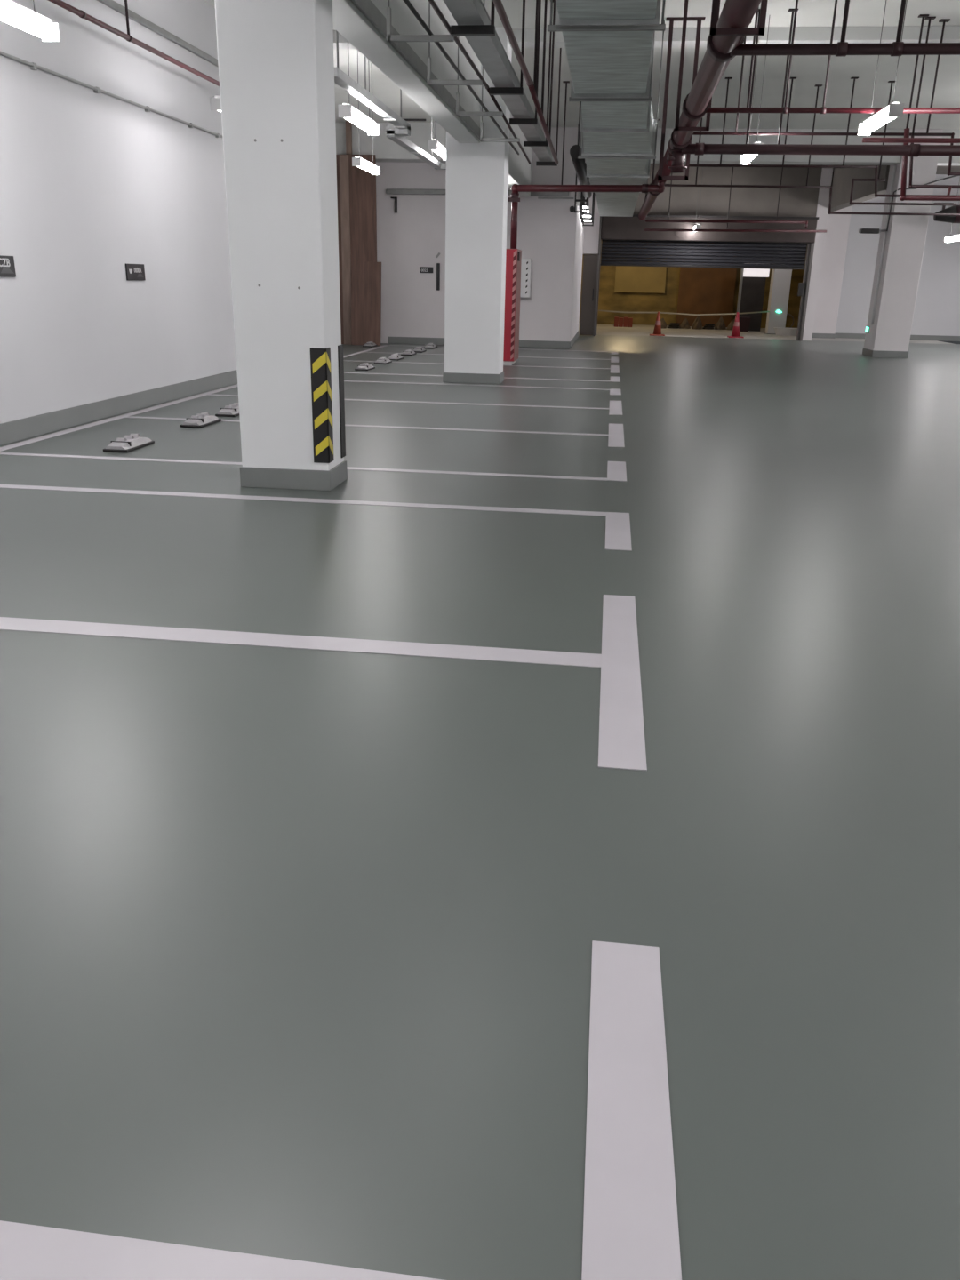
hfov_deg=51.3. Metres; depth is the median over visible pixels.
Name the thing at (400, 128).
lighting trunking
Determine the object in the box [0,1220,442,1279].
parking line
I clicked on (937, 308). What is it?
wall
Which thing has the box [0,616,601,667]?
parking line
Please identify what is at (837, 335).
baseboard
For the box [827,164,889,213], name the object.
wall
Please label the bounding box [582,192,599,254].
wall
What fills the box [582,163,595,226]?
hanger
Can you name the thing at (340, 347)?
guard
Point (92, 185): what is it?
wall
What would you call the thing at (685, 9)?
support frame
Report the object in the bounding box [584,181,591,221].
lamp
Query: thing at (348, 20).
beam
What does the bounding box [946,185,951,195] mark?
pipe
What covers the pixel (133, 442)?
lock
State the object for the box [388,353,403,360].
wheel stop
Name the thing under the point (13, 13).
lamp
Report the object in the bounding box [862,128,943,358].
concrete column
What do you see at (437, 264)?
wall slot cover
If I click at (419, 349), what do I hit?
wheel stop
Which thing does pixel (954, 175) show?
pipe
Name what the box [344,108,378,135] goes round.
diffuser
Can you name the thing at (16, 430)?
baseboard
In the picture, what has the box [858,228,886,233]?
security camera
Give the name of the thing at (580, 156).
support
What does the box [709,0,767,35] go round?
support frame
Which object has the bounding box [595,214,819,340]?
roller shutter
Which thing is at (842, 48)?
pipe
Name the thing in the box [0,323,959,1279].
floor
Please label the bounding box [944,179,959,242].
lamp
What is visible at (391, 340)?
baseboard
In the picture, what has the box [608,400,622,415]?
lane dash
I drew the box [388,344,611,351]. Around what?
bay line
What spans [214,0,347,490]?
concrete column
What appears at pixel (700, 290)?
panel
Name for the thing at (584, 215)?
lamp
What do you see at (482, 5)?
tray
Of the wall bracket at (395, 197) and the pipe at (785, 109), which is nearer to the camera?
the pipe at (785, 109)
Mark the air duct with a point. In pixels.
(603, 64)
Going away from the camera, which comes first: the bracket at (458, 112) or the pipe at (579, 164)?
the bracket at (458, 112)
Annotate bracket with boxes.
[385,0,454,42]
[390,196,397,212]
[427,1,482,85]
[456,36,503,116]
[480,0,519,142]
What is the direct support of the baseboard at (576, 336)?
attached to the wall at (580, 228)
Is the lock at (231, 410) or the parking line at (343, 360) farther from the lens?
the parking line at (343, 360)
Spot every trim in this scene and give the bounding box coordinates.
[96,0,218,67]
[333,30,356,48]
[537,197,574,199]
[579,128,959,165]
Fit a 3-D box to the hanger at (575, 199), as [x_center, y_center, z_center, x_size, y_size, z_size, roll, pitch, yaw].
[2.011,-9.216,19.559,0.260,1.580,0.040,4,20,6]
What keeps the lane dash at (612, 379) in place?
on the floor
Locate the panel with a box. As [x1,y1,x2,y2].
[675,242,736,327]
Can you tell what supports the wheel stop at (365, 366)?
on the floor
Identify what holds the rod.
hanging from the ceiling
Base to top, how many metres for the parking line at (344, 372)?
0.002 m
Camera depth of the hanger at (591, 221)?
22.31 m
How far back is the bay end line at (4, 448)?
9.31 m
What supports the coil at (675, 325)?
on the floor
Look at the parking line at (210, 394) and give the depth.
11.25 m
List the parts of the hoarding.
post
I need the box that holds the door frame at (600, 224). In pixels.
[593,216,601,335]
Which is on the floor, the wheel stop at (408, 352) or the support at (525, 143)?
the wheel stop at (408, 352)
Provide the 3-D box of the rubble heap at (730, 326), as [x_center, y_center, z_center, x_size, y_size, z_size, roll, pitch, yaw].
[8.009,-10.014,31.753,0.366,0.329,0.366,4,20,6]
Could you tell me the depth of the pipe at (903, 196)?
11.72 m
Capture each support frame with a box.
[657,16,705,180]
[674,0,719,131]
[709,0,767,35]
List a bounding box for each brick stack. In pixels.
[614,316,618,327]
[618,317,623,327]
[623,317,628,327]
[627,317,632,327]
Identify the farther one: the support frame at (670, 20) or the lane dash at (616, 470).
the support frame at (670, 20)
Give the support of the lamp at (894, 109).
hanging from the ceiling
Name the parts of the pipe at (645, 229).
hanger rod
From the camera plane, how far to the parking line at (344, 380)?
13.28 m
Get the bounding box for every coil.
[667,322,679,328]
[702,323,714,329]
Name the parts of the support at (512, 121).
hanger rod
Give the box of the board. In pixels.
[614,254,666,293]
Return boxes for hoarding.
[336,120,376,344]
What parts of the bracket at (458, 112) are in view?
hanger rod, arm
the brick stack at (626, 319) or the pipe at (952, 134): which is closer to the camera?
the pipe at (952, 134)
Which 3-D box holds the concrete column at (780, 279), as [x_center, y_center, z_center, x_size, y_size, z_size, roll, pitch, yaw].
[8.811,-11.087,29.059,0.528,4.200,0.528,4,20,6]
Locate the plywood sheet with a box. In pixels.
[351,261,381,345]
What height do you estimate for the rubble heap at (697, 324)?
0.407 m
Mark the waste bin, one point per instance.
(744, 322)
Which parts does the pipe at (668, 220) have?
hanger rod, hanger rod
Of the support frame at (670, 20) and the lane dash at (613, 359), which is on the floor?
the lane dash at (613, 359)
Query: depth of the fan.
18.96 m
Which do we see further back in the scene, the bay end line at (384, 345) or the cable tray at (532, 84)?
the bay end line at (384, 345)
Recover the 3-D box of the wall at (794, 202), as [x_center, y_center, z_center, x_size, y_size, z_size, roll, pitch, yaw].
[5.865,-11.475,25.596,5.415,1.250,0.250,4,20,6]
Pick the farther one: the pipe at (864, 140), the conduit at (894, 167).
the conduit at (894, 167)
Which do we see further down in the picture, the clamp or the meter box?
the meter box
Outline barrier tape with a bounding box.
[598,309,770,315]
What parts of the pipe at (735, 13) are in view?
hanger rod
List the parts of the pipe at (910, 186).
hanger rod, ceiling plate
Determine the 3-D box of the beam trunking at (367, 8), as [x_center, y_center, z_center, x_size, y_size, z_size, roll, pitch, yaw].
[-0.716,-4.357,7.023,0.025,0.110,11.850,4,20,6]
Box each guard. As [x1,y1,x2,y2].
[310,347,333,463]
[337,344,345,458]
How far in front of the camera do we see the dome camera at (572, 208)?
20.19 m
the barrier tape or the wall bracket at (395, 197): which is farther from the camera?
the barrier tape
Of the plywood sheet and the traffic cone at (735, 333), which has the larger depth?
the traffic cone at (735, 333)
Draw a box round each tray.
[443,0,552,160]
[480,0,550,148]
[492,0,558,164]
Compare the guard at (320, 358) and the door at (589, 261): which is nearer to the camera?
the guard at (320, 358)
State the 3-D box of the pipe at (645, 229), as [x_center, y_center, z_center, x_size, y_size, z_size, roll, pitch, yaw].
[6.066,-10.482,23.489,4.240,1.688,0.080,4,20,6]
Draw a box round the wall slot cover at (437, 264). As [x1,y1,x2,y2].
[436,263,439,290]
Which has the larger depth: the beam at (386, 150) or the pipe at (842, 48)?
the beam at (386, 150)
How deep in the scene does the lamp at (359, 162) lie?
14.13 m
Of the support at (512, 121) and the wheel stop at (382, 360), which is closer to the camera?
the support at (512, 121)
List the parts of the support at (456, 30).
hanger rod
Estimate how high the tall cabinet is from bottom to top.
1.800 m
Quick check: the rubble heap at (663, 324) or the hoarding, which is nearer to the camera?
the hoarding
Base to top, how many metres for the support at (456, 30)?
1.415 m
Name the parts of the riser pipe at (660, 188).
hanger rod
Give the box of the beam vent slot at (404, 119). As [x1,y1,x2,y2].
[404,119,425,120]
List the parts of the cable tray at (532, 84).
hanger rod, hanger rod, hanger rod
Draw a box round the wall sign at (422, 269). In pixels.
[419,266,433,272]
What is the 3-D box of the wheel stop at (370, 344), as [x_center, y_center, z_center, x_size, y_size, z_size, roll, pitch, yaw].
[-2.246,-6.049,20.452,0.200,0.088,0.500,4,20,6]
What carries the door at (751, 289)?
on the floor
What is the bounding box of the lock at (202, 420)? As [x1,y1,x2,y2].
[180,412,221,427]
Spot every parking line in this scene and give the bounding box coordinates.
[0,452,607,480]
[0,484,606,516]
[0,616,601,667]
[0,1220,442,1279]
[124,416,608,435]
[207,393,609,408]
[343,360,610,368]
[344,372,610,381]
[344,380,609,390]
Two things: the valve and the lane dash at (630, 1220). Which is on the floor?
the lane dash at (630, 1220)
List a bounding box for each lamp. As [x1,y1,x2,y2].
[0,0,60,41]
[209,95,221,111]
[337,40,379,135]
[352,135,379,175]
[427,120,446,159]
[583,214,591,217]
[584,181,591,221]
[691,168,703,231]
[740,154,757,164]
[748,112,764,143]
[857,0,907,135]
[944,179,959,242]
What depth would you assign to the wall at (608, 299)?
34.12 m
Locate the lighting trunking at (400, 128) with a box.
[334,30,446,169]
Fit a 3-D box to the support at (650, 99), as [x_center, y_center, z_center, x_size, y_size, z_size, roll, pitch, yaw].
[1.124,-5.261,8.269,0.700,1.435,0.040,4,20,6]
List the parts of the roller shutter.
guide rail, housing trim, guide rail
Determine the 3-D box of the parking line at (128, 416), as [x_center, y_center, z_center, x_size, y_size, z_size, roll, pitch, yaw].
[-1.117,-2.011,9.388,4.620,0.002,0.090,4,20,6]
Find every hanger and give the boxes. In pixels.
[574,124,589,212]
[579,192,594,219]
[581,162,594,223]
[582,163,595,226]
[760,56,766,107]
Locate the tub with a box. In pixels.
[773,327,797,335]
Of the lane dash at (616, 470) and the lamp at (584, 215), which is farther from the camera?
the lamp at (584, 215)
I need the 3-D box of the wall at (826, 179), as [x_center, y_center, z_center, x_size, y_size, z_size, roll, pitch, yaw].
[8.767,-10.197,26.573,0.270,4.200,1.950,4,20,6]
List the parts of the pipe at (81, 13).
hanger rod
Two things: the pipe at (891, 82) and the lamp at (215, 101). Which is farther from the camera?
the pipe at (891, 82)
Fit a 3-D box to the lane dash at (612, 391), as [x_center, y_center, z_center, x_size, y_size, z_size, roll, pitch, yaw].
[1.734,-3.178,12.807,0.138,0.003,0.750,4,20,6]
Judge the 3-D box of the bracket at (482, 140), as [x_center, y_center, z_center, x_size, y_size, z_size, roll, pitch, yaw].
[0.238,-6.230,10.909,0.440,1.430,0.044,4,20,6]
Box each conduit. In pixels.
[0,50,223,137]
[403,0,519,155]
[427,0,530,164]
[871,165,895,324]
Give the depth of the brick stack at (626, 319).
32.31 m
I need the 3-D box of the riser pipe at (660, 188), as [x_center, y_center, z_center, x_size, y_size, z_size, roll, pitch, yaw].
[1.698,-7.385,15.653,2.410,2.400,0.128,4,20,6]
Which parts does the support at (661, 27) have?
hanger rod, hanger rod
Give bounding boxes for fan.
[933,202,959,223]
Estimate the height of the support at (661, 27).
1.435 m
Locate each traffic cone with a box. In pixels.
[649,312,664,335]
[727,312,743,337]
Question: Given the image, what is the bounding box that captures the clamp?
[507,197,519,201]
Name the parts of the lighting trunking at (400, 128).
hanger rod, hanger rod, hanger rod, hanger rod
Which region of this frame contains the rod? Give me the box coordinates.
[357,53,358,83]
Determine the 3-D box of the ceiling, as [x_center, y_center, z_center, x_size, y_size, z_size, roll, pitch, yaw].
[5.106,-8.436,14.931,18.600,0.200,45.200,4,20,6]
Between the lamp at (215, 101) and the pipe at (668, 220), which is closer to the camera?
the lamp at (215, 101)
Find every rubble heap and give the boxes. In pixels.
[660,318,667,328]
[678,318,690,328]
[691,315,702,329]
[714,316,726,329]
[726,320,734,330]
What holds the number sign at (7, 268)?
attached to the wall at (92, 185)
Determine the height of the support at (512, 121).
1.415 m
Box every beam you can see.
[332,0,532,197]
[335,121,446,162]
[508,25,959,47]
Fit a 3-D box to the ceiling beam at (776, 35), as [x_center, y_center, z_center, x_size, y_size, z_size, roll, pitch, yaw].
[6.886,-7.035,11.635,13.770,0.140,0.350,4,20,6]
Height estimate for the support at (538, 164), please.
1.415 m
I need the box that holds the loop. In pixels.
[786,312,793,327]
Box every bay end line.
[0,384,237,451]
[343,344,388,358]
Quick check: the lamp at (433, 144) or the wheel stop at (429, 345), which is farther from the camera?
the wheel stop at (429, 345)
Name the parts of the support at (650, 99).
hanger rod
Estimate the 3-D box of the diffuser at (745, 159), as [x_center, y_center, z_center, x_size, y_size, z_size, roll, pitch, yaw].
[3.302,-5.911,12.165,0.120,0.104,1.170,4,20,6]
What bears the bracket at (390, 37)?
hanging from the ceiling
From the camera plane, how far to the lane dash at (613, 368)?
16.18 m
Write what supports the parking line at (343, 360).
on the floor
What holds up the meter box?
attached to the wall at (410, 238)
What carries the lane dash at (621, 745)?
on the floor
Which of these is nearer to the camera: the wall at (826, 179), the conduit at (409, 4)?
the conduit at (409, 4)
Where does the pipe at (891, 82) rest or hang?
hanging from the ceiling
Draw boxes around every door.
[579,254,598,335]
[736,253,769,331]
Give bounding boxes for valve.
[666,146,687,173]
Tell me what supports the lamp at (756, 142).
hanging from the ceiling
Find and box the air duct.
[554,0,661,216]
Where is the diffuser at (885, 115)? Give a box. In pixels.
[858,107,895,135]
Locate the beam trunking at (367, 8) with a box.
[350,0,480,139]
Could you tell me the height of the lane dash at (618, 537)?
0.003 m
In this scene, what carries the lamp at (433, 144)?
hanging from the ceiling
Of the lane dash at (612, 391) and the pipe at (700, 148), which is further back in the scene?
the lane dash at (612, 391)
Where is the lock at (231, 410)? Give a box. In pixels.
[215,402,239,416]
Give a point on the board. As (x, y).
(628, 279)
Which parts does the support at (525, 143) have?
hanger rod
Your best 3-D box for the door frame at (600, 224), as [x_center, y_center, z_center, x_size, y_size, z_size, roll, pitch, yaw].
[3.057,-9.448,26.002,0.040,2.950,0.540,4,20,6]
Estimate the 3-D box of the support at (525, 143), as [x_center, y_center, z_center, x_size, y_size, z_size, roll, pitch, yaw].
[0.660,-6.388,11.353,0.280,1.415,0.060,4,20,6]
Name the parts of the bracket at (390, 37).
arm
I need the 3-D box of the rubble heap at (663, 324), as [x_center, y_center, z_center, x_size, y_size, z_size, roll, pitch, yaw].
[5.827,-10.140,31.990,0.363,0.320,0.373,-8,22,-23]
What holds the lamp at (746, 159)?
hanging from the ceiling
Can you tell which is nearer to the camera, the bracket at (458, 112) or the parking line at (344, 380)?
the bracket at (458, 112)
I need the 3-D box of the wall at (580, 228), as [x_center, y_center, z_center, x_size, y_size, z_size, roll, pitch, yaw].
[2.198,-9.118,23.180,0.220,4.200,5.250,4,20,6]
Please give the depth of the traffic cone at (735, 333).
26.97 m
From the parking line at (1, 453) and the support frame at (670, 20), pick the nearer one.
the parking line at (1, 453)
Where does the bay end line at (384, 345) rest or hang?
on the floor
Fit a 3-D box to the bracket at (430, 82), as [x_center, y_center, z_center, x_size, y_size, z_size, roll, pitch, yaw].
[-0.186,-5.099,7.731,0.440,1.430,0.044,4,20,6]
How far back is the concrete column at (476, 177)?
12.99 m
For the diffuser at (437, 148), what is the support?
attached to the lamp at (433, 144)
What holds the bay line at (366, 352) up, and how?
on the floor
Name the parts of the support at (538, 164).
hanger rod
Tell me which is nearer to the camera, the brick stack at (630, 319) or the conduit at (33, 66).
the conduit at (33, 66)
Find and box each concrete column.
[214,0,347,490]
[442,26,511,383]
[764,247,794,334]
[811,205,852,338]
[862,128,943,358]
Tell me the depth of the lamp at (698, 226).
24.41 m
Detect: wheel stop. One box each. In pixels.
[354,362,375,370]
[362,341,377,347]
[374,357,391,364]
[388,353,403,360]
[400,349,416,355]
[413,346,426,352]
[424,343,437,348]
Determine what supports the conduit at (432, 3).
on the support at (493, 91)
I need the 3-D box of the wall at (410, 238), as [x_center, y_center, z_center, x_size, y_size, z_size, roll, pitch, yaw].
[-0.799,-8.366,20.905,5.570,4.200,0.250,4,20,6]
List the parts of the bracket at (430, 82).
hanger rod, arm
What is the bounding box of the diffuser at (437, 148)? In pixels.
[432,143,446,159]
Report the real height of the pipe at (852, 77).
1.591 m
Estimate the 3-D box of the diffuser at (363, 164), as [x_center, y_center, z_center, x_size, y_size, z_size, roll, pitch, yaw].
[-1.621,-6.764,14.284,0.120,0.104,1.170,4,20,6]
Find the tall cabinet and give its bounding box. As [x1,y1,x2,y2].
[503,248,521,365]
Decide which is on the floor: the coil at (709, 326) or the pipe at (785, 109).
the coil at (709, 326)
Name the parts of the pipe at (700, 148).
hanger rod, hanger rod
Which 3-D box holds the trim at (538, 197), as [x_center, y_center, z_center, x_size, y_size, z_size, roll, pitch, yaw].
[1.535,-8.940,20.229,0.720,0.030,0.050,4,20,6]
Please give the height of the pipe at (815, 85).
1.801 m
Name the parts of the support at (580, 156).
hanger rod, hanger rod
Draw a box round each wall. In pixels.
[0,0,236,423]
[376,127,580,343]
[570,182,585,340]
[578,240,807,327]
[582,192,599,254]
[633,163,822,216]
[802,168,832,340]
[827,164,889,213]
[835,174,959,335]
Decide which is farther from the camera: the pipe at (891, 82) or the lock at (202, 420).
the pipe at (891, 82)
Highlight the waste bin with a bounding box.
[734,316,751,331]
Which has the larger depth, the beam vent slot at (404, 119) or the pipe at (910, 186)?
the beam vent slot at (404, 119)
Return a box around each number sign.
[0,255,15,276]
[125,263,145,280]
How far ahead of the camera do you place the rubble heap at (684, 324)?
32.04 m
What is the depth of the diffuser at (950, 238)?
21.94 m
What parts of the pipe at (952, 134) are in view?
hanger rod, hanger rod, ceiling plate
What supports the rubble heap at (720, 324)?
on the floor
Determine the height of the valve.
0.290 m
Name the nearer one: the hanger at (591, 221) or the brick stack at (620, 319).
the hanger at (591, 221)
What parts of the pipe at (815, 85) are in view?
hanger rod, hanger rod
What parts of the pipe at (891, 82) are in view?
hanger rod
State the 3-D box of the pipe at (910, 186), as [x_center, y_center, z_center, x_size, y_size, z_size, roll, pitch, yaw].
[6.490,-6.099,11.406,2.990,1.762,0.080,4,20,6]
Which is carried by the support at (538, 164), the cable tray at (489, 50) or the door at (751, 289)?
the cable tray at (489, 50)
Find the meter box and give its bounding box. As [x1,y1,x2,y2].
[520,258,531,297]
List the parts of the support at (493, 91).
hanger rod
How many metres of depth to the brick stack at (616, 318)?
32.35 m
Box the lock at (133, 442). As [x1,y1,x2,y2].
[103,433,154,452]
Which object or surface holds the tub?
on the floor
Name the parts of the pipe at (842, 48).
hanger rod, hanger rod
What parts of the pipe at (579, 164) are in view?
hanger rod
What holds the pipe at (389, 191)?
attached to the wall at (410, 238)
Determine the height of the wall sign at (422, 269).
0.120 m
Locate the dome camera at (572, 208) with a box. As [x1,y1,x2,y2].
[569,206,574,212]
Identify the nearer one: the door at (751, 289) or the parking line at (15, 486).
the parking line at (15, 486)
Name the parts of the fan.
mounting plate, fan casing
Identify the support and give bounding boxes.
[450,0,495,36]
[489,0,525,95]
[509,0,541,124]
[523,12,552,146]
[536,48,561,166]
[547,0,665,31]
[568,31,655,101]
[578,20,664,159]
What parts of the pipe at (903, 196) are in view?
hanger rod, ceiling plate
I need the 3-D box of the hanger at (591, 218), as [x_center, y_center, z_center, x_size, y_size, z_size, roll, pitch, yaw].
[2.292,-9.768,21.144,0.280,1.600,0.040,4,20,6]
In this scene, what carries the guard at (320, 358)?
attached to the concrete column at (276, 60)
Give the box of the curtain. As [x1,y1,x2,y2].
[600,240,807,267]
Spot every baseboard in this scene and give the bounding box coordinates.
[0,369,237,445]
[388,336,570,348]
[569,330,579,348]
[835,332,959,341]
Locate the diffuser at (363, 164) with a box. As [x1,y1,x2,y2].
[357,159,379,174]
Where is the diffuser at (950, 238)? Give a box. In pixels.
[944,235,959,242]
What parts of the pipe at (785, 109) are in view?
hanger rod, hanger rod, hanger rod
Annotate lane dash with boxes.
[581,940,681,1279]
[598,594,647,770]
[605,512,631,551]
[607,461,626,481]
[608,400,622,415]
[608,424,624,447]
[609,388,621,395]
[610,356,618,362]
[610,365,619,373]
[610,376,620,382]
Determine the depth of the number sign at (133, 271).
9.97 m
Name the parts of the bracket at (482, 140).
hanger rod, arm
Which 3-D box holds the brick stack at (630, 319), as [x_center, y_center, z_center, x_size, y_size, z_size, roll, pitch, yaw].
[4.881,-10.314,32.479,0.140,0.280,0.400,4,20,6]
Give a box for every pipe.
[48,0,219,86]
[386,188,568,196]
[510,80,664,248]
[569,101,591,199]
[638,0,761,220]
[644,163,826,232]
[645,167,807,228]
[664,84,959,215]
[681,8,959,156]
[689,76,946,197]
[692,18,959,175]
[705,0,959,113]
[730,0,959,56]
[849,80,959,206]
[862,137,959,143]
[886,175,959,231]
[899,14,959,200]
[908,16,959,188]
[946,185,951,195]
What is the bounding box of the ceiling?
[203,0,959,174]
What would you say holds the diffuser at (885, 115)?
attached to the lamp at (894, 109)
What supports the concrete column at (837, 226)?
on the floor
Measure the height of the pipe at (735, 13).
1.422 m
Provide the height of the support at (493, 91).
1.415 m
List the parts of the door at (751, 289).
lit sign panel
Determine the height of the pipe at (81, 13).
1.046 m
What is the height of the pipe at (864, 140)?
1.306 m
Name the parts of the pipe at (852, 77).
hanger rod, hanger rod, hanger rod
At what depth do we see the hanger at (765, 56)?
11.53 m
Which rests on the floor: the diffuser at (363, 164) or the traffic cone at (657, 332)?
the traffic cone at (657, 332)
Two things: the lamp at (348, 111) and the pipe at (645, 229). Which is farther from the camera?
the pipe at (645, 229)
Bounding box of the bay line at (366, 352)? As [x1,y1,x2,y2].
[366,352,610,359]
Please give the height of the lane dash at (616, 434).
0.003 m

